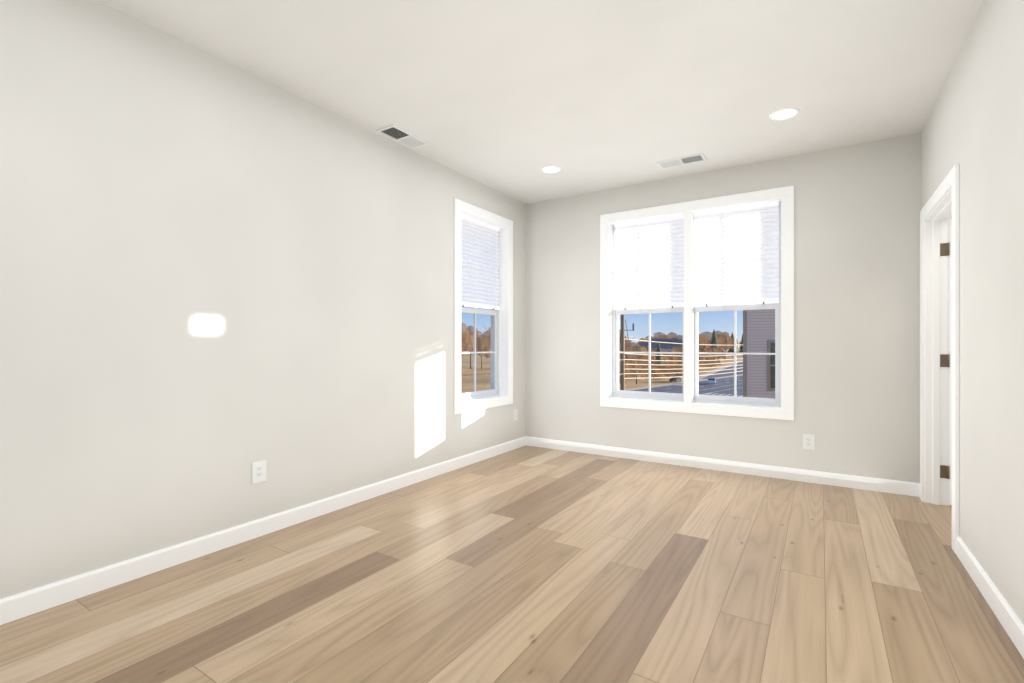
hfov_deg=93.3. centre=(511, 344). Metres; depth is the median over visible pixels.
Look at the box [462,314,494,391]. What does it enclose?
grille
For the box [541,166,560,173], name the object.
recessed light
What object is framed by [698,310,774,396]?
grille
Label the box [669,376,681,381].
car
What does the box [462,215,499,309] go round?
window shade
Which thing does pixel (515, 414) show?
electrical outlet
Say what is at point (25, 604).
baseboard
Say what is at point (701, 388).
street
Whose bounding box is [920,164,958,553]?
door frame
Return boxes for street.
[625,359,742,396]
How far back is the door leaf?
3.41 m
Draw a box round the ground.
[462,348,742,392]
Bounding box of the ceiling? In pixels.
[95,0,983,203]
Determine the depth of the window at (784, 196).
4.54 m
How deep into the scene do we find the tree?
175.31 m
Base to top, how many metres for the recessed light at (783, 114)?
0.006 m
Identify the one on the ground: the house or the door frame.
the house
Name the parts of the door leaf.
door jamb hinges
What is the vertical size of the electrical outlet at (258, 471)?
0.128 m
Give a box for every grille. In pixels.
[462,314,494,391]
[618,313,682,391]
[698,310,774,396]
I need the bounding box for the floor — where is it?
[0,445,1023,682]
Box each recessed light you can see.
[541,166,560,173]
[769,107,799,120]
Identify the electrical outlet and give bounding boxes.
[252,459,265,483]
[513,409,517,420]
[803,434,814,449]
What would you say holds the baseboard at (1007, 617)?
attached to the wall at (973, 128)
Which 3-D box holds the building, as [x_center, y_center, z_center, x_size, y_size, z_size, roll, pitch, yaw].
[18.851,4.175,24.765,12.248,11.940,16.059,0,0,33]
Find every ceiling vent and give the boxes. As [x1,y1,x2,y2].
[376,124,429,148]
[656,153,706,168]
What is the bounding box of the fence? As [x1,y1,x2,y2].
[463,310,742,389]
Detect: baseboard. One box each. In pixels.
[0,436,527,624]
[528,437,919,496]
[956,536,1023,658]
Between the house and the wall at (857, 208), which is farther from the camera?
the house
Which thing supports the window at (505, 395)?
in the wall at (218, 276)
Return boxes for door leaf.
[940,218,951,504]
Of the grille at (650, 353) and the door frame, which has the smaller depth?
the door frame
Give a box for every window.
[454,198,512,413]
[600,185,793,419]
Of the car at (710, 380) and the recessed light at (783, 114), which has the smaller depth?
the recessed light at (783, 114)
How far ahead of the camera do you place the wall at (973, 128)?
2.15 m
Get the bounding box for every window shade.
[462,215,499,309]
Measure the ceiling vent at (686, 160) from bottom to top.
0.012 m
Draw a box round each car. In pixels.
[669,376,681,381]
[707,378,714,383]
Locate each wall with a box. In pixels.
[0,0,525,598]
[526,133,920,482]
[921,0,1023,624]
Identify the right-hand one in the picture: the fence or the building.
the building
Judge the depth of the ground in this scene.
153.13 m
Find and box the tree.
[462,323,742,383]
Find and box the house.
[636,336,682,363]
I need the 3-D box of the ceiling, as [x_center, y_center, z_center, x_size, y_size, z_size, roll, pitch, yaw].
[0.734,-1.695,1.952,5.200,0.200,6.920,0,0,33]
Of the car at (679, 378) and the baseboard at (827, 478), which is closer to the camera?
the baseboard at (827, 478)
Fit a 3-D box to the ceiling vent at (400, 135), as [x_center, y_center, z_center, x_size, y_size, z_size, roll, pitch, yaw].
[-0.830,-1.589,3.712,0.180,0.012,0.390,0,0,33]
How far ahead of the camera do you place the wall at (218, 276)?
2.59 m
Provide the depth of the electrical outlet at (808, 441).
4.01 m
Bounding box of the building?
[743,309,774,397]
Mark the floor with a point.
(528, 564)

